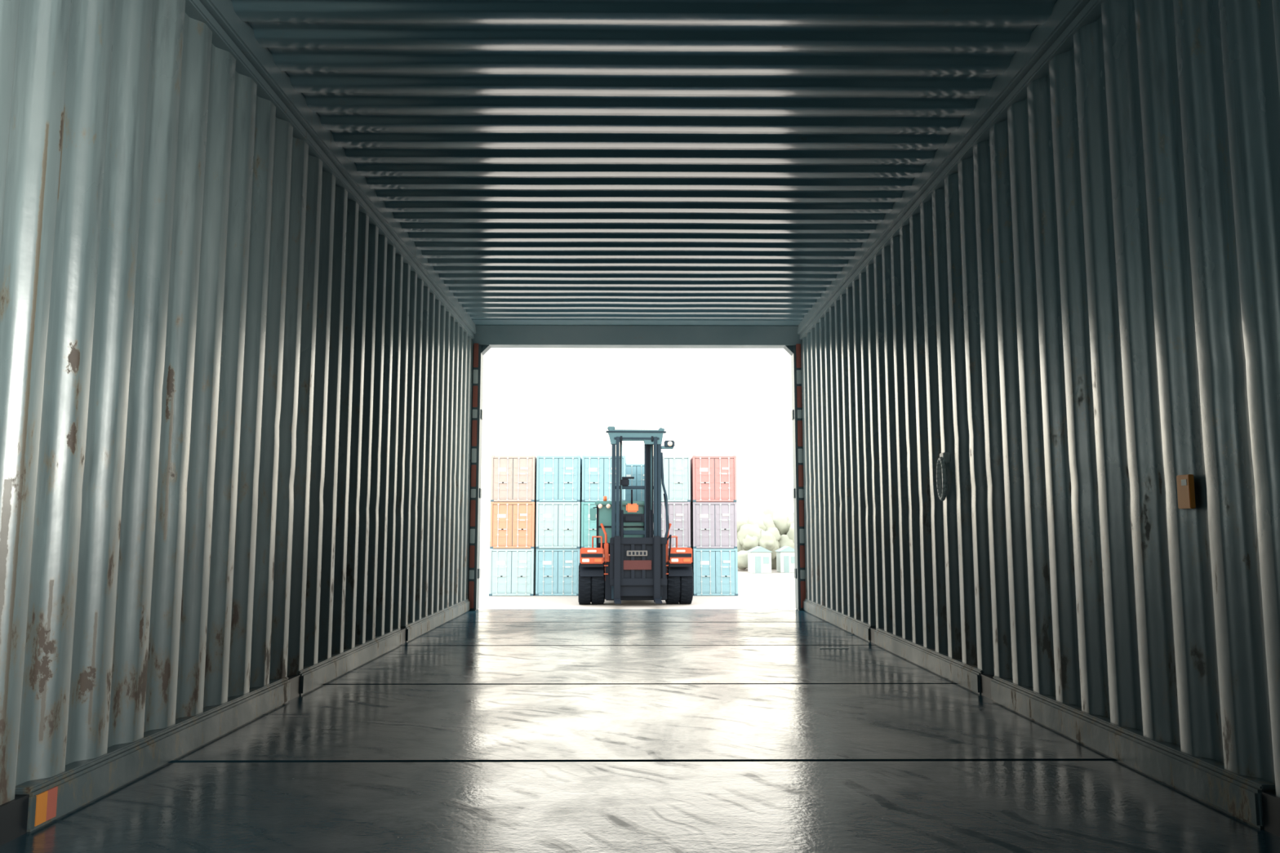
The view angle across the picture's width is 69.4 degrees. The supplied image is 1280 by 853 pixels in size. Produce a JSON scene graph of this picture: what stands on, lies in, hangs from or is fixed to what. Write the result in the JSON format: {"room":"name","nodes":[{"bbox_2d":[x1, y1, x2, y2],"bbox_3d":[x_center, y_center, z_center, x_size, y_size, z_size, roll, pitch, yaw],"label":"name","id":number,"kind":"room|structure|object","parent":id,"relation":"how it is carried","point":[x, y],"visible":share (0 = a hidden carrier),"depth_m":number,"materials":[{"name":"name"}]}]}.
{"room":"shipping container interior","nodes":[
{"label":"shipping container interior","id":0,"kind":"room"},
{"bbox_2d":[0,0,472,804],"bbox_3d":[-1.521,-0.250,2.712,0.043,2.560,11.760,0,-6,0],"label":"wall","id":1,"kind":"structure","parent":0,"point":[235,420],"depth_m":3.08,"materials":[{"name":"grey metal"}]},
{"bbox_2d":[0,599,470,845],"bbox_3d":[-1.519,0.967,2.547,0.084,0.105,11.700,0,-6,0],"label":"baseboard","id":2,"kind":"structure","parent":1,"relation":"attached to","point":[36,803],"depth_m":2.93,"materials":[{"name":"paint"}]},
{"bbox_2d":[185,0,476,338],"bbox_3d":[-1.509,-1.508,2.820,0.105,0.145,11.700,0,-6,0],"label":"trim","id":3,"kind":"structure","parent":1,"relation":"attached to","point":[231,34],"depth_m":4.13,"materials":[{"name":"paint"}]},
{"bbox_2d":[467,324,805,610],"bbox_3d":[-0.028,0.355,8.462,3.240,2.615,0.300,0,-6,0],"label":"door frame","id":4,"kind":"structure","parent":1,"relation":"attached to","point":[486,337],"depth_m":8.50,"materials":[{"name":"paint"}]},
{"bbox_2d":[0,608,1279,852],"bbox_3d":[0.018,1.099,2.595,3.160,0.153,11.798,0,-6,0],"label":"floor","id":5,"kind":"structure","parent":0,"point":[484,731],"depth_m":2.90,"materials":[{"name":"metal"}]},
{"bbox_2d":[231,0,1057,325],"bbox_3d":[0.019,-1.571,2.759,3.040,0.034,11.540,0,-6,0],"label":"ceiling","id":6,"kind":"structure","parent":0,"point":[553,162],"depth_m":4.27,"materials":[{"name":"paint"}]},
{"bbox_2d":[800,0,1279,797],"bbox_3d":[1.559,-0.247,2.736,0.043,2.560,11.760,0,-6,0],"label":"wall","id":7,"kind":"structure","parent":0,"point":[1084,315],"depth_m":3.16,"materials":[{"name":"grey metal"}]},
{"bbox_2d":[936,452,950,501],"bbox_3d":[1.519,0.251,4.612,0.048,0.241,0.112,0,-6,0],"label":"ring","id":8,"kind":"object","parent":7,"relation":"attached to","point":[944,457],"visible":1,"depth_m":4.59,"materials":[{"name":"metal"}]},
{"bbox_2d":[797,0,1104,339],"bbox_3d":[1.546,-1.505,2.844,0.105,0.145,11.700,0,-6,0],"label":"trim","id":9,"kind":"structure","parent":7,"relation":"attached to","point":[1055,37],"depth_m":4.13,"materials":[{"name":"paint"}]},
{"bbox_2d":[803,598,1279,836],"bbox_3d":[1.558,0.970,2.572,0.082,0.105,11.700,0,-6,0],"label":"baseboard","id":10,"kind":"structure","parent":7,"relation":"attached to","point":[1254,801],"depth_m":3.01,"materials":[{"name":"paint"}]},
{"bbox_2d":[1176,474,1195,508],"bbox_3d":[1.542,0.184,2.613,0.017,0.095,0.060,0,-6,0],"label":"cardboard box","id":11,"kind":"object","parent":7,"relation":"attached to","point":[1185,483],"visible":1,"depth_m":2.60,"materials":[{"name":"brown cardboard"}]},
{"label":"outside","id":12,"kind":"structure","parent":0,"visible":0},
{"bbox_2d":[478,542,795,608],"bbox_3d":[-0.803,14.785,98.973,300.000,0.300,320.000,0,-6,0],"label":"ground","id":13,"kind":"structure","parent":12,"point":[775,589],"depth_m":48.50,"materials":[{"name":"concrete"}]},
{"bbox_2d":[488,547,536,595],"bbox_3d":[-7.141,8.399,54.176,2.450,2.595,6.095,0,-6,0],"label":"shipping container","id":14,"kind":"object","parent":13,"relation":"on","point":[512,571],"visible":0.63,"depth_m":51.20,"materials":[{"name":"metal"}]},
{"bbox_2d":[489,502,536,548],"bbox_3d":[-7.134,5.825,54.464,2.450,2.595,6.095,0,-6,0],"label":"shipping container","id":15,"kind":"object","parent":14,"relation":"on","point":[513,524],"visible":0.82,"depth_m":51.50,"materials":[{"name":"orange metal"}]},
{"bbox_2d":[490,455,537,502],"bbox_3d":[-7.147,3.253,54.767,2.450,2.595,6.095,0,-6,0],"label":"shipping container","id":16,"kind":"object","parent":15,"relation":"on","point":[513,477],"visible":0.78,"depth_m":51.79,"materials":[{"name":"beige metal"}]},
{"bbox_2d":[535,547,581,595],"bbox_3d":[-4.584,8.408,54.252,2.450,2.595,6.095,0,-6,0],"label":"shipping container","id":17,"kind":"object","parent":13,"relation":"on","point":[557,570],"visible":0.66,"depth_m":51.28,"materials":[{"name":"blue metal"}]},
{"bbox_2d":[535,502,581,548],"bbox_3d":[-4.590,5.828,54.490,2.450,2.595,6.095,0,-6,0],"label":"shipping container","id":18,"kind":"object","parent":17,"relation":"on","point":[558,524],"visible":0.83,"depth_m":51.51,"materials":[{"name":"metal"}]},
{"bbox_2d":[536,455,582,502],"bbox_3d":[-4.599,3.254,54.777,2.450,2.595,6.095,0,-6,0],"label":"shipping container","id":19,"kind":"object","parent":18,"relation":"on","point":[558,478],"visible":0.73,"depth_m":51.80,"materials":[{"name":"teal metal"}]},
{"bbox_2d":[577,426,693,604],"bbox_3d":[-0.302,4.564,47.029,5.580,8.664,7.900,0,-6,-3],"label":"forklift","id":20,"kind":"object","parent":13,"relation":"on","point":[627,562],"visible":1,"depth_m":44.78,"materials":[{"name":"metal"}]},
{"bbox_2d":[691,547,737,595],"bbox_3d":[4.175,8.409,54.266,2.450,2.595,6.095,0,-6,0],"label":"shipping container","id":21,"kind":"object","parent":13,"relation":"on","point":[715,571],"visible":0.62,"depth_m":51.29,"materials":[{"name":"blue metal"}]},
{"bbox_2d":[690,502,737,548],"bbox_3d":[4.164,5.840,54.595,2.450,2.595,6.095,0,-6,0],"label":"shipping container","id":22,"kind":"object","parent":21,"relation":"on","point":[713,525],"visible":0.86,"depth_m":51.63,"materials":[{"name":"pink metal"}]},
{"bbox_2d":[690,455,736,502],"bbox_3d":[4.160,3.261,54.839,2.450,2.595,6.095,0,-6,0],"label":"shipping container","id":23,"kind":"object","parent":22,"relation":"on","point":[713,478],"visible":0.78,"depth_m":51.87,"materials":[{"name":"pink metal"}]},
{"bbox_2d":[736,513,781,569],"bbox_3d":[9.700,10.376,83.505,5.898,5.082,6.987,0,-6,0],"label":"tree","id":24,"kind":"object","parent":13,"relation":"on","point":[760,530],"visible":0.58,"depth_m":81.66,"materials":[{"name":"green plant"}]},
{"bbox_2d":[746,546,771,573],"bbox_3d":[10.069,11.211,77.925,1.940,2.200,2.400,0,-6,0],"label":"cabin","id":25,"kind":"object","parent":13,"relation":"on","point":[759,558],"visible":1,"depth_m":76.82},
{"bbox_2d":[736,506,793,568],"bbox_3d":[12.041,10.596,87.653,8.467,5.956,8.178,0,-6,0],"label":"tree","id":26,"kind":"object","parent":13,"relation":"on","point":[779,517],"visible":0.15,"depth_m":84.55,"materials":[{"name":"green plant"}]},
{"bbox_2d":[775,546,795,573],"bbox_3d":[12.561,11.323,78.939,1.740,2.200,2.400,0,-6,0],"label":"cabin","id":27,"kind":"object","parent":13,"relation":"on","point":[785,562],"visible":0.78,"depth_m":77.82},
{"bbox_2d":[778,514,794,548],"bbox_3d":[15.708,10.582,85.697,7.359,5.688,7.420,0,-6,0],"label":"tree","id":28,"kind":"object","parent":13,"relation":"on","point":[788,540],"visible":0.05,"depth_m":82.98,"materials":[{"name":"green plant"}]},
{"bbox_3d":[-2.083,8.404,54.217,2.450,2.595,6.095,0,-6,0],"label":"shipping container","id":29,"kind":"object","parent":13,"relation":"on","visible":0},
{"bbox_2d":[581,502,596,547],"bbox_3d":[-2.082,5.836,54.566,2.450,2.595,6.095,0,-6,0],"label":"shipping container","id":30,"kind":"object","parent":29,"relation":"on","point":[588,528],"visible":0.38,"depth_m":51.56,"materials":[{"name":"teal metal"}]},
{"bbox_2d":[582,455,626,502],"bbox_3d":[-2.057,3.261,54.840,2.450,2.595,6.095,0,-6,0],"label":"shipping container","id":31,"kind":"object","parent":30,"relation":"on","point":[596,470],"visible":0.75,"depth_m":51.87,"materials":[{"name":"blue metal"}]},
{"bbox_3d":[1.592,8.408,54.253,2.450,2.595,6.095,0,-6,0],"label":"shipping container","id":32,"kind":"object","parent":13,"relation":"on","visible":0},
{"bbox_2d":[653,502,690,548],"bbox_3d":[1.572,5.837,54.571,2.450,2.595,6.095,0,-6,0],"label":"shipping container","id":33,"kind":"object","parent":32,"relation":"on","point":[678,513],"visible":0.54,"depth_m":51.62,"materials":[{"name":"purple metal"}]},
{"bbox_2d":[653,455,690,502],"bbox_3d":[1.589,3.264,54.873,2.450,2.595,6.095,0,-6,0],"label":"shipping container","id":34,"kind":"object","parent":33,"relation":"on","point":[677,469],"visible":0.48,"depth_m":51.89,"materials":[{"name":"metal"}]},
{"bbox_3d":[-0.243,9.126,60.784,2.450,2.595,6.095,0,-6,0],"label":"shipping container","id":35,"kind":"object","parent":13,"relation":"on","visible":0},
{"bbox_3d":[-0.243,6.552,61.067,2.450,2.595,6.095,0,-6,0],"label":"shipping container","id":36,"kind":"object","parent":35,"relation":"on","visible":0},
{"bbox_2d":[626,463,644,501],"bbox_3d":[-0.243,3.977,61.351,2.450,2.595,6.095,0,-6,0],"label":"shipping container","id":37,"kind":"object","parent":36,"relation":"on","point":[635,470],"visible":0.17,"depth_m":58.40,"materials":[{"name":"blue metal"}]}
]}

